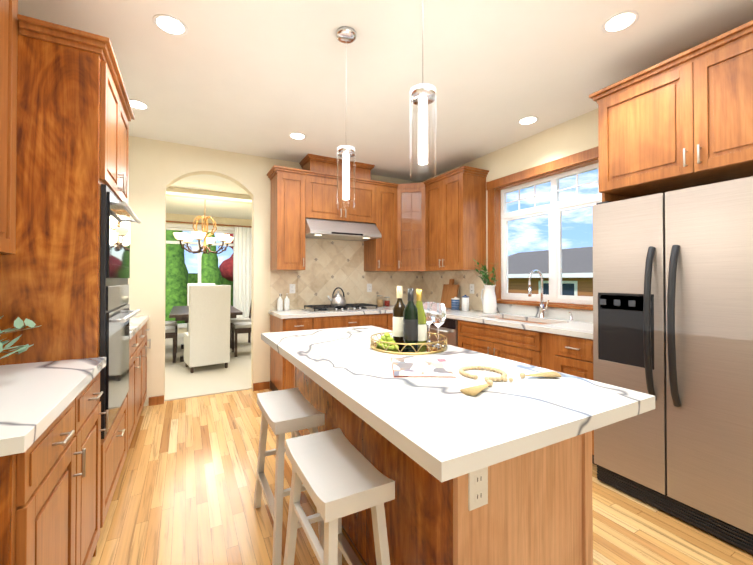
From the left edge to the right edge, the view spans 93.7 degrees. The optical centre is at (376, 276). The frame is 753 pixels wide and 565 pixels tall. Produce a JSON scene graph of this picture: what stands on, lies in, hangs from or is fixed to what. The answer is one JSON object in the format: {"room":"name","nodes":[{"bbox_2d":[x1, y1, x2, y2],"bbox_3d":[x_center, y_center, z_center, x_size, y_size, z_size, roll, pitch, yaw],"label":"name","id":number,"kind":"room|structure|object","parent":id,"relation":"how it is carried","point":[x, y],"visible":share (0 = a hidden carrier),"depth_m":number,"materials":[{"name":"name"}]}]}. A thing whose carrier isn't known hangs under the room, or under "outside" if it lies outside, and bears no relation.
{"room":"kitchen","nodes":[
{"label":"kitchen","id":0,"kind":"room"},
{"bbox_2d":[0,0,17,253],"bbox_3d":[-1.454,-0.716,1.017,0.381,1.235,0.974,0,-1,-28],"label":"upper cabinet","id":1,"kind":"object","parent":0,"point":[8,72],"visible":1,"depth_m":1.46,"materials":[{"name":"brown wood"}]},
{"bbox_2d":[165,333,251,400],"bbox_3d":[-2.966,1.383,5.980,4.780,0.112,4.690,0,-1,-28],"label":"floor","id":2,"kind":"structure","parent":0,"point":[182,381],"depth_m":4.67,"materials":[{"name":"beige carpet"}]},
{"bbox_2d":[165,326,175,362],"bbox_3d":[-3.388,0.827,5.456,0.507,0.990,0.460,0,-1,-28],"label":"dining chair","id":3,"kind":"object","parent":2,"relation":"on","point":[170,331],"visible":0.27,"depth_m":5.36,"materials":[{"name":"brown wood"}]},
{"bbox_2d":[165,321,177,352],"bbox_3d":[-3.788,0.834,6.195,0.507,0.990,0.460,0,-1,-28],"label":"dining chair","id":4,"kind":"object","parent":2,"relation":"on","point":[171,323],"visible":0.17,"depth_m":6.11,"materials":[{"name":"beige fabric"}]},
{"bbox_2d":[187,283,214,331],"bbox_3d":[-3.562,0.744,7.196,0.520,1.190,0.544,0,-1,-28],"label":"dining chair","id":5,"kind":"object","parent":2,"relation":"on","point":[188,284],"visible":0.02,"depth_m":7.24,"materials":[{"name":"white fabric"}]},
{"bbox_2d":[169,305,242,361],"bbox_3d":[-2.995,0.950,6.144,1.000,0.758,1.900,0,-1,-28],"label":"dining table","id":6,"kind":"object","parent":2,"relation":"on","point":[179,313],"visible":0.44,"depth_m":5.50,"materials":[{"name":"brown wood"}]},
{"bbox_2d":[184,285,230,372],"bbox_3d":[-2.444,0.724,5.090,0.520,1.190,0.544,0,-1,-36],"label":"dining chair","id":7,"kind":"object","parent":2,"relation":"on","point":[207,338],"visible":1,"depth_m":4.88,"materials":[{"name":"white fabric"}]},
{"bbox_2d":[230,305,250,347],"bbox_3d":[-2.602,0.841,6.835,0.507,0.990,0.460,0,-1,-28],"label":"dining chair","id":8,"kind":"object","parent":2,"relation":"on","point":[240,319],"visible":0.31,"depth_m":6.66,"materials":[{"name":"beige fabric"}]},
{"bbox_2d":[232,322,250,356],"bbox_3d":[-2.203,0.834,6.096,0.507,0.990,0.460,0,-1,-28],"label":"dining chair","id":9,"kind":"object","parent":2,"relation":"on","point":[240,327],"visible":0.31,"depth_m":5.87,"materials":[{"name":"beige fabric"}]},
{"bbox_2d":[166,186,251,203],"bbox_3d":[-2.823,-1.323,5.742,4.500,0.119,0.150,0,-1,-28],"label":"wall","id":10,"kind":"structure","parent":0,"point":[204,194],"depth_m":5.73,"materials":[{"name":"paint"}]},
{"bbox_2d":[166,213,251,332],"bbox_3d":[-4.047,-0.001,7.995,4.780,2.720,0.140,0,-1,-28],"label":"wall","id":11,"kind":"structure","parent":0,"point":[170,217],"depth_m":7.99,"materials":[{"name":"paint"}]},
{"bbox_2d":[166,227,233,325],"bbox_3d":[-4.354,0.022,7.829,2.298,2.168,0.060,0,-1,-28],"label":"window","id":12,"kind":"structure","parent":11,"relation":"in","point":[199,254],"depth_m":7.99,"materials":[{"name":"white plastic"}]},
{"bbox_2d":[166,223,233,327],"bbox_3d":[-4.314,0.021,7.754,2.460,2.330,0.029,0,-1,-28],"label":"window trim","id":13,"kind":"structure","parent":11,"relation":"in","point":[198,227],"depth_m":7.89,"materials":[{"name":"white paint"}]},
{"bbox_2d":[177,333,234,337],"bbox_3d":[-4.010,1.302,7.915,4.500,0.088,0.013,0,-1,-28],"label":"baseboard","id":14,"kind":"structure","parent":11,"relation":"attached to","point":[180,334],"depth_m":7.75,"materials":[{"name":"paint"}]},
{"bbox_2d":[166,220,251,227],"bbox_3d":[-4.180,-1.174,7.780,3.114,0.064,0.129,0,-1,-28],"label":"curtain rod","id":15,"kind":"object","parent":11,"relation":"attached to","point":[208,224],"visible":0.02,"depth_m":7.96,"materials":[{"name":"brown wood"}]},
{"bbox_2d":[234,227,251,317],"bbox_3d":[-3.099,0.092,8.313,0.470,2.480,0.082,0,-1,-28],"label":"curtain","id":16,"kind":"object","parent":15,"relation":"hanging from","point":[242,265],"visible":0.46,"depth_m":8.30,"materials":[{"name":"white fabric"}]},
{"bbox_2d":[128,136,419,405],"bbox_3d":[-1.170,-0.037,4.298,3.990,2.720,0.140,0,-1,-28],"label":"wall","id":17,"kind":"structure","parent":0,"point":[157,168],"depth_m":3.67,"materials":[{"name":"paint"}]},
{"bbox_2d":[149,381,269,405],"bbox_3d":[0.307,1.255,1.571,4.028,0.085,6.319,0,-1,-28],"label":"baseboard","id":18,"kind":"structure","parent":17,"relation":"attached to","point":[157,400],"depth_m":3.85,"materials":[{"name":"brown wood"}]},
{"bbox_2d":[270,170,306,269],"bbox_3d":[-1.031,-0.615,4.100,0.320,1.093,0.348,0,-1,-28],"label":"upper cabinet","id":19,"kind":"object","parent":17,"relation":"attached to","point":[288,187],"depth_m":3.95,"materials":[{"name":"brown wood"}]},
{"bbox_2d":[307,174,374,223],"bbox_3d":[-0.489,-0.912,4.395,0.910,0.493,0.348,0,-1,-28],"label":"upper cabinet","id":20,"kind":"object","parent":17,"relation":"attached to","point":[322,197],"depth_m":4.22,"materials":[{"name":"brown wood"}]},
{"bbox_2d":[305,218,381,240],"bbox_3d":[-0.453,-0.567,4.323,0.900,0.195,0.502,0,-1,-28],"label":"hood vent","id":21,"kind":"object","parent":20,"relation":"attached to","point":[334,230],"visible":0.96,"depth_m":4.17,"materials":[{"name":"metal"}]},
{"bbox_2d":[270,238,417,309],"bbox_3d":[-0.303,-0.030,4.679,2.157,0.871,0.009,0,-1,-28],"label":"tile backsplash","id":22,"kind":"structure","parent":17,"relation":"attached to","point":[331,266],"depth_m":4.55,"materials":[{"name":"tile"}]},
{"bbox_2d":[289,284,294,292],"bbox_3d":[-1.019,0.153,4.282,0.070,0.114,0.008,0,-1,-28],"label":"electrical outlet plate","id":23,"kind":"object","parent":22,"relation":"attached to","point":[292,288],"depth_m":4.28,"materials":[{"name":"white plastic"}]},
{"bbox_2d":[367,284,371,291],"bbox_3d":[-0.095,0.158,4.780,0.070,0.114,0.008,0,-1,-28],"label":"electrical outlet plate","id":24,"kind":"object","parent":22,"relation":"attached to","point":[369,286],"depth_m":4.78,"materials":[{"name":"white plastic"}]},
{"bbox_2d":[364,182,394,271],"bbox_3d":[0.081,-0.610,4.678,0.365,1.093,0.387,0,-1,-28],"label":"upper cabinet","id":25,"kind":"object","parent":17,"relation":"attached to","point":[379,253],"depth_m":4.53,"materials":[{"name":"brown wood"}]},
{"bbox_2d":[391,179,430,271],"bbox_3d":[0.507,-0.630,4.754,0.668,1.135,0.658,0,-1,-28],"label":"upper cabinet","id":26,"kind":"object","parent":17,"relation":"attached to","point":[410,198],"depth_m":4.57,"materials":[{"name":"brown wood"}]},
{"bbox_2d":[18,0,752,219],"bbox_3d":[-1.206,-1.456,3.326,5.330,0.100,11.080,0,-1,-28],"label":"ceiling","id":27,"kind":"structure","parent":0,"point":[263,78],"depth_m":2.38,"materials":[{"name":"paint"}]},
{"bbox_2d":[129,99,148,109],"bbox_3d":[-1.971,-1.408,2.901,0.172,0.004,0.172,0,-1,-28],"label":"recessed light","id":28,"kind":"object","parent":27,"relation":"in","point":[137,104],"visible":0.71,"depth_m":2.91,"materials":[{"name":"white plastic"}]},
{"bbox_2d":[153,14,187,35],"bbox_3d":[-1.164,-1.416,1.996,0.172,0.004,0.172,0,-1,-28],"label":"recessed light","id":29,"kind":"object","parent":27,"relation":"in","point":[169,25],"visible":1,"depth_m":1.99,"materials":[{"name":"white plastic"}]},
{"bbox_2d":[173,215,232,253],"bbox_3d":[-2.995,-0.882,6.162,0.954,0.992,0.953,0,-1,-28],"label":"chandelier","id":30,"kind":"object","parent":27,"relation":"hanging from","point":[226,239],"visible":0.94,"depth_m":6.10,"materials":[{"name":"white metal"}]},
{"bbox_2d":[289,133,305,139],"bbox_3d":[-0.792,-1.401,3.538,0.172,0.004,0.172,0,-1,-28],"label":"recessed light","id":31,"kind":"object","parent":27,"relation":"in","point":[298,136],"visible":1,"depth_m":3.54,"materials":[{"name":"white plastic"}]},
{"bbox_2d":[336,26,355,209],"bbox_3d":[-0.177,-0.905,2.058,0.120,1.024,0.120,0,-1,-28],"label":"pendant light","id":32,"kind":"object","parent":27,"relation":"hanging from","point":[345,34],"visible":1,"depth_m":2.04,"materials":[{"name":"glass"}]},
{"bbox_2d":[410,0,435,178],"bbox_3d":[0.187,-0.911,1.425,0.120,1.024,0.120,0,-1,-28],"label":"pendant light","id":33,"kind":"object","parent":27,"relation":"hanging from","point":[422,95],"visible":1,"depth_m":1.41,"materials":[{"name":"white glass"}]},
{"bbox_2d":[518,116,537,124],"bbox_3d":[1.371,-1.405,3.194,0.172,0.004,0.172,0,-1,-28],"label":"recessed light","id":34,"kind":"object","parent":27,"relation":"in","point":[529,120],"visible":1,"depth_m":3.19,"materials":[{"name":"white plastic"}]},
{"bbox_2d":[602,11,638,33],"bbox_3d":[1.360,-1.416,1.973,0.172,0.004,0.172,0,-1,-28],"label":"recessed light","id":35,"kind":"object","parent":27,"relation":"in","point":[621,21],"visible":1,"depth_m":1.97,"materials":[{"name":"white plastic"}]},
{"bbox_2d":[90,389,752,564],"bbox_3d":[0.357,1.347,1.478,4.310,0.100,6.390,0,-1,-28],"label":"floor","id":36,"kind":"structure","parent":0,"point":[184,493],"depth_m":1.96,"materials":[{"name":"brown wood"}]},
{"bbox_2d":[0,357,108,564],"bbox_3d":[-1.327,0.833,1.082,0.681,0.920,0.954,0,-1,-28],"label":"base cabinet","id":37,"kind":"object","parent":36,"relation":"on","point":[50,443],"visible":1,"depth_m":1.10,"materials":[{"name":"brown wood"}]},
{"bbox_2d":[0,316,41,358],"bbox_3d":[-1.498,0.256,1.290,0.447,0.236,0.307,0,-1,-28],"label":"plant","id":38,"kind":"object","parent":37,"relation":"on","point":[19,323],"visible":1,"depth_m":1.33,"materials":[{"name":"green plant"}]},
{"bbox_2d":[0,14,134,556],"bbox_3d":[-1.749,0.098,1.871,0.681,2.405,0.910,0,-1,-28],"label":"tall cabinet","id":39,"kind":"object","parent":36,"relation":"on","point":[75,114],"visible":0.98,"depth_m":1.59,"materials":[{"name":"brown wood"}]},
{"bbox_2d":[99,184,140,438],"bbox_3d":[-1.457,0.172,2.039,0.095,1.220,0.750,0,-1,-28],"label":"wall oven","id":40,"kind":"object","parent":39,"relation":"in","point":[116,313],"visible":0.98,"depth_m":1.83,"materials":[{"name":"silver metal"}]},
{"bbox_2d":[126,335,137,452],"bbox_3d":[-2.087,0.866,2.454,0.648,0.880,0.538,0,-1,-28],"label":"base cabinet","id":41,"kind":"object","parent":36,"relation":"on","point":[136,395],"depth_m":2.62,"materials":[{"name":"brown wood"}]},
{"bbox_2d":[129,315,148,338],"bbox_3d":[-2.280,0.409,2.831,0.663,0.040,1.377,0,-1,-28],"label":"countertop","id":42,"kind":"structure","parent":41,"relation":"on","point":[136,323],"depth_m":2.97,"materials":[{"name":"white stone"}]},
{"bbox_2d":[138,327,145,419],"bbox_3d":[-2.294,0.869,2.836,0.648,0.880,0.589,0,-1,-28],"label":"base cabinet","id":43,"kind":"object","parent":36,"relation":"on","point":[141,334],"depth_m":3.14,"materials":[{"name":"brown wood"}]},
{"bbox_2d":[146,319,149,396],"bbox_3d":[-2.493,0.873,3.205,0.648,0.880,0.508,0,-1,-28],"label":"base cabinet","id":44,"kind":"object","parent":36,"relation":"on","point":[146,319],"depth_m":3.53,"materials":[{"name":"brown wood"}]},
{"bbox_2d":[254,387,324,564],"bbox_3d":[-0.462,0.982,1.841,0.254,0.643,0.532,0,-1,-28],"label":"stool","id":45,"kind":"object","parent":36,"relation":"on","point":[293,411],"visible":0.77,"depth_m":1.71,"materials":[{"name":"white paint"}]},
{"bbox_2d":[270,315,320,390],"bbox_3d":[-0.939,0.880,3.976,0.379,0.880,0.628,0,-1,-28],"label":"base cabinet","id":46,"kind":"object","parent":36,"relation":"on","point":[281,370],"depth_m":3.73,"materials":[{"name":"brown wood"}]},
{"bbox_2d":[269,304,415,318],"bbox_3d":[-0.162,0.424,4.394,2.178,0.040,0.638,0,-1,-28],"label":"countertop","id":47,"kind":"structure","parent":46,"relation":"on","point":[280,314],"depth_m":3.91,"materials":[{"name":"white stone"}]},
{"bbox_2d":[277,293,282,310],"bbox_3d":[-1.118,0.300,4.094,0.064,0.201,0.067,0,-1,-28],"label":"pump bottle","id":48,"kind":"object","parent":47,"relation":"on","point":[280,304],"visible":1,"depth_m":4.07,"materials":[{"name":"white ceramic"}]},
{"bbox_2d":[284,293,289,310],"bbox_3d":[-1.052,0.301,4.141,0.064,0.201,0.067,0,-1,-28],"label":"pump bottle","id":49,"kind":"object","parent":47,"relation":"on","point":[286,303],"visible":1,"depth_m":4.12,"materials":[{"name":"white ceramic"}]},
{"bbox_2d":[301,303,380,312],"bbox_3d":[-0.421,0.377,4.255,0.870,0.052,0.460,0,-1,-28],"label":"cooktop","id":50,"kind":"object","parent":47,"relation":"in","point":[330,308],"visible":0.94,"depth_m":4.14,"materials":[{"name":"metal"}]},
{"bbox_2d":[327,287,345,305],"bbox_3d":[-0.478,0.241,4.215,0.238,0.218,0.188,0,-1,-28],"label":"kettle","id":51,"kind":"object","parent":50,"relation":"on","point":[338,299],"visible":1,"depth_m":4.17,"materials":[{"name":"metal"}]},
{"bbox_2d":[377,295,382,306],"bbox_3d":[0.047,0.331,4.725,0.090,0.152,0.089,0,-1,-28],"label":"glass jar","id":52,"kind":"object","parent":47,"relation":"on","point":[379,303],"visible":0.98,"depth_m":4.69,"materials":[{"name":"brown"}]},
{"bbox_2d":[384,297,389,305],"bbox_3d":[0.144,0.344,4.788,0.080,0.127,0.079,0,-1,-28],"label":"glass jar","id":53,"kind":"object","parent":47,"relation":"on","point":[386,303],"visible":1,"depth_m":4.76,"materials":[{"name":"red glass"}]},
{"bbox_2d":[440,279,458,307],"bbox_3d":[0.930,0.220,4.487,0.097,0.365,0.280,0,-1,-28],"label":"cutting board","id":54,"kind":"object","parent":47,"relation":"on","point":[450,290],"visible":0.77,"depth_m":4.48,"materials":[{"name":"brown wood"}]},
{"bbox_2d":[283,428,394,564],"bbox_3d":[-0.153,0.976,1.269,0.254,0.643,0.532,0,-1,-28],"label":"stool","id":55,"kind":"object","parent":36,"relation":"on","point":[337,474],"visible":1,"depth_m":1.20,"materials":[{"name":"white paint"}]},
{"bbox_2d":[321,311,392,330],"bbox_3d":[-0.428,0.883,4.252,1.059,0.880,0.628,0,-1,-28],"label":"base cabinet","id":56,"kind":"object","parent":36,"relation":"on","point":[382,319],"depth_m":4.03,"materials":[{"name":"brown wood"}]},
{"bbox_2d":[294,369,592,564],"bbox_3d":[0.112,0.860,1.868,0.651,0.880,1.704,0,-1,-28],"label":"kitchen island","id":57,"kind":"object","parent":36,"relation":"on","point":[498,473],"depth_m":1.16,"materials":[{"name":"brown wood"}]},
{"bbox_2d":[261,325,654,484],"bbox_3d":[0.045,0.399,1.740,0.840,0.040,1.910,0,-1,-28],"label":"island countertop","id":58,"kind":"structure","parent":57,"relation":"on","point":[451,434],"depth_m":1.07,"materials":[{"name":"white stone"}]},
{"bbox_2d":[370,332,446,354],"bbox_3d":[0.172,0.352,1.894,0.410,0.055,0.410,0,-1,-28],"label":"tray","id":59,"kind":"object","parent":58,"relation":"on","point":[428,348],"visible":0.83,"depth_m":1.75,"materials":[{"name":"gold metal"}]},
{"bbox_2d":[376,332,398,349],"bbox_3d":[0.054,0.329,1.810,0.079,0.078,0.170,0,-1,-28],"label":"grapes","id":60,"kind":"object","parent":59,"relation":"on","point":[385,337],"visible":0.79,"depth_m":1.78,"materials":[{"name":"green food"}]},
{"bbox_2d":[393,286,404,344],"bbox_3d":[0.126,0.212,1.927,0.075,0.316,0.075,0,-1,-28],"label":"wine bottle","id":61,"kind":"object","parent":59,"relation":"on","point":[398,308],"visible":0.83,"depth_m":1.90,"materials":[{"name":"brown glass"}]},
{"bbox_2d":[403,288,417,349],"bbox_3d":[0.175,0.216,1.806,0.075,0.306,0.075,0,-1,-28],"label":"wine bottle","id":62,"kind":"object","parent":59,"relation":"on","point":[410,323],"visible":1,"depth_m":1.78,"materials":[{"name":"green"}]},
{"bbox_2d":[415,289,426,346],"bbox_3d":[0.228,0.219,1.886,0.081,0.301,0.081,0,-1,-28],"label":"wine bottle","id":63,"kind":"object","parent":59,"relation":"on","point":[422,329],"visible":0.75,"depth_m":1.86,"materials":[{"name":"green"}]},
{"bbox_2d":[423,302,434,342],"bbox_3d":[0.293,0.258,1.966,0.086,0.225,0.086,0,-1,-28],"label":"wine glass","id":64,"kind":"object","parent":59,"relation":"on","point":[427,306],"visible":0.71,"depth_m":1.94,"materials":[{"name":"clear glass"}]},
{"bbox_2d":[430,303,445,346],"bbox_3d":[0.327,0.257,1.871,0.086,0.225,0.086,0,-1,-28],"label":"wine glass","id":65,"kind":"object","parent":59,"relation":"on","point":[438,314],"visible":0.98,"depth_m":1.84,"materials":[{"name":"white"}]},
{"bbox_2d":[391,356,455,377],"bbox_3d":[0.181,0.365,1.478,0.231,0.022,0.348,0,-1,1],"label":"magazine","id":66,"kind":"object","parent":58,"relation":"on","point":[420,366],"visible":1,"depth_m":1.41,"materials":[{"name":"white paper"}]},
{"bbox_2d":[459,365,560,395],"bbox_3d":[0.428,0.363,1.302,0.455,0.022,0.272,0,-1,-28],"label":"bead garland","id":67,"kind":"object","parent":58,"relation":"on","point":[473,391],"visible":1,"depth_m":1.29,"materials":[{"name":"beige wood"}]},
{"bbox_2d":[446,315,460,347],"bbox_3d":[0.863,0.881,4.058,0.688,0.880,0.980,0,-1,-28],"label":"base cabinet","id":68,"kind":"object","parent":36,"relation":"on","point":[447,316],"depth_m":3.53,"materials":[{"name":"brown wood"}]},
{"bbox_2d":[427,318,457,346],"bbox_3d":[0.644,0.830,3.815,0.083,0.767,0.594,0,-1,-28],"label":"dishwasher","id":69,"kind":"object","parent":68,"relation":"in","point":[448,328],"visible":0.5,"depth_m":3.66,"materials":[{"name":"metal"}]},
{"bbox_2d":[461,319,544,367],"bbox_3d":[1.330,0.873,3.258,0.628,0.880,0.988,0,-1,-28],"label":"base cabinet","id":70,"kind":"object","parent":36,"relation":"on","point":[525,345],"depth_m":3.02,"materials":[{"name":"brown wood"}]},
{"bbox_2d":[446,308,592,338],"bbox_3d":[1.205,0.416,3.482,0.638,0.040,2.263,0,-1,-28],"label":"countertop","id":71,"kind":"structure","parent":70,"relation":"on","point":[575,327],"depth_m":3.07,"materials":[{"name":"white stone"}]},
{"bbox_2d":[451,297,459,309],"bbox_3d":[0.945,0.325,4.220,0.102,0.154,0.100,0,-1,-28],"label":"canister","id":72,"kind":"object","parent":71,"relation":"on","point":[455,303],"visible":1,"depth_m":4.18,"materials":[{"name":"blue ceramic"}]},
{"bbox_2d":[462,295,468,310],"bbox_3d":[1.029,0.309,4.085,0.086,0.184,0.084,0,-1,-28],"label":"canister","id":73,"kind":"object","parent":71,"relation":"on","point":[465,302],"visible":1,"depth_m":4.05,"materials":[{"name":"white ceramic"}]},
{"bbox_2d":[473,259,497,313],"bbox_3d":[1.175,0.101,3.769,0.266,0.594,0.296,0,-1,-28],"label":"vase","id":74,"kind":"object","parent":71,"relation":"on","point":[489,302],"visible":1,"depth_m":3.74,"materials":[{"name":"white ceramic"}]},
{"bbox_2d":[489,315,540,322],"bbox_3d":[1.319,0.527,3.262,0.390,0.212,0.799,0,-1,-28],"label":"sink","id":75,"kind":"object","parent":71,"relation":"in","point":[490,316],"depth_m":3.44,"materials":[{"name":"white ceramic"}]},
{"bbox_2d":[528,269,548,317],"bbox_3d":[1.499,0.165,3.275,0.214,0.456,0.094,0,-1,-28],"label":"faucet","id":76,"kind":"object","parent":71,"relation":"on","point":[542,310],"visible":0.98,"depth_m":3.30,"materials":[{"name":"silver metal"}]},
{"bbox_2d":[545,331,596,464],"bbox_3d":[1.656,0.868,2.654,0.628,0.880,0.385,0,-1,-28],"label":"base cabinet","id":77,"kind":"object","parent":36,"relation":"on","point":[556,339],"depth_m":2.51,"materials":[{"name":"brown wood"}]},
{"bbox_2d":[592,176,752,554],"bbox_3d":[1.879,0.415,2.002,0.802,1.772,0.910,0,-1,-28],"label":"refrigerator","id":78,"kind":"object","parent":36,"relation":"on","point":[673,302],"visible":1,"depth_m":1.84,"materials":[{"name":"grey metal"}]},
{"bbox_2d":[420,108,598,309],"bbox_3d":[2.175,-0.054,2.513,0.140,2.720,6.460,0,-1,-28],"label":"wall","id":79,"kind":"structure","parent":0,"point":[578,134],"depth_m":3.44,"materials":[{"name":"paint"}]},
{"bbox_2d":[418,270,487,310],"bbox_3d":[0.974,0.170,4.575,0.008,0.468,1.350,0,-1,-28],"label":"tile backsplash","id":80,"kind":"structure","parent":79,"relation":"attached to","point":[431,283],"depth_m":4.51,"materials":[{"name":"tile"}]},
{"bbox_2d":[470,284,473,293],"bbox_3d":[1.145,0.153,4.240,0.008,0.114,0.070,0,-1,-28],"label":"electrical outlet plate","id":81,"kind":"object","parent":80,"relation":"attached to","point":[471,285],"depth_m":4.23,"materials":[{"name":"white plastic"}]},
{"bbox_2d":[427,170,486,271],"bbox_3d":[0.914,-0.613,4.295,0.388,1.093,0.743,0,-1,-28],"label":"upper cabinet","id":82,"kind":"object","parent":79,"relation":"attached to","point":[437,224],"depth_m":4.03,"materials":[{"name":"brown wood"}]},
{"bbox_2d":[486,146,601,309],"bbox_3d":[1.671,-0.393,3.381,0.175,1.365,1.524,0,-1,-28],"label":"window","id":83,"kind":"structure","parent":79,"relation":"in","point":[555,208],"depth_m":3.45,"materials":[{"name":"white plastic"}]},
{"bbox_2d":[496,303,592,322],"bbox_3d":[1.653,0.344,3.305,0.020,0.100,1.525,0,-1,-28],"label":"backsplash","id":84,"kind":"structure","parent":79,"relation":"attached to","point":[510,309],"depth_m":3.31,"materials":[{"name":"white stone"}]},
{"bbox_2d":[589,20,752,201],"bbox_3d":[1.973,0.039,2.039,0.661,2.525,1.090,0,-1,-28],"label":"upper cabinet","id":85,"kind":"object","parent":79,"relation":"attached to","point":[683,120],"visible":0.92,"depth_m":1.97,"materials":[{"name":"brown wood"}]},
{"label":"outside","id":86,"kind":"structure","parent":0,"visible":0},
{"bbox_3d":[4.003,1.770,13.382,100.000,0.120,100.000,0,-1,-28],"label":"ground","id":87,"kind":"structure","parent":86,"visible":0},
{"bbox_2d":[165,230,187,323],"bbox_3d":[-6.061,-0.618,10.471,1.146,4.600,1.117,0,-1,-28],"label":"conifer tree","id":88,"kind":"object","parent":87,"relation":"on","point":[176,282],"visible":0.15,"depth_m":10.18,"materials":[{"name":"green plant"}]},
{"bbox_2d":[188,273,232,305],"bbox_3d":[-6.934,0.802,12.600,18.000,1.800,1.000,0,-1,-28],"label":"hedge","id":89,"kind":"object","parent":87,"relation":"on","point":[192,277],"depth_m":12.76,"materials":[{"name":"green plant"}]},
{"bbox_2d":[201,232,220,284],"bbox_3d":[-4.875,-0.019,10.310,0.987,3.400,0.962,0,-1,-28],"label":"conifer tree","id":90,"kind":"object","parent":87,"relation":"on","point":[210,271],"visible":0.25,"depth_m":10.12,"materials":[{"name":"green plant"}]},
{"bbox_2d":[219,233,232,280],"bbox_3d":[-4.322,0.004,11.917,1.765,3.384,1.807,0,-1,-28],"label":"maple tree","id":91,"kind":"object","parent":87,"relation":"on","point":[226,268],"visible":0.06,"depth_m":11.59,"materials":[{"name":"red plant"}]},
{"bbox_2d":[507,247,592,304],"bbox_3d":[11.720,0.199,9.607,8.920,2.950,18.900,0,-1,-28],"label":"neighbouring house","id":92,"kind":"structure","parent":87,"relation":"on","point":[577,271],"depth_m":12.64,"materials":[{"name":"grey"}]}
]}

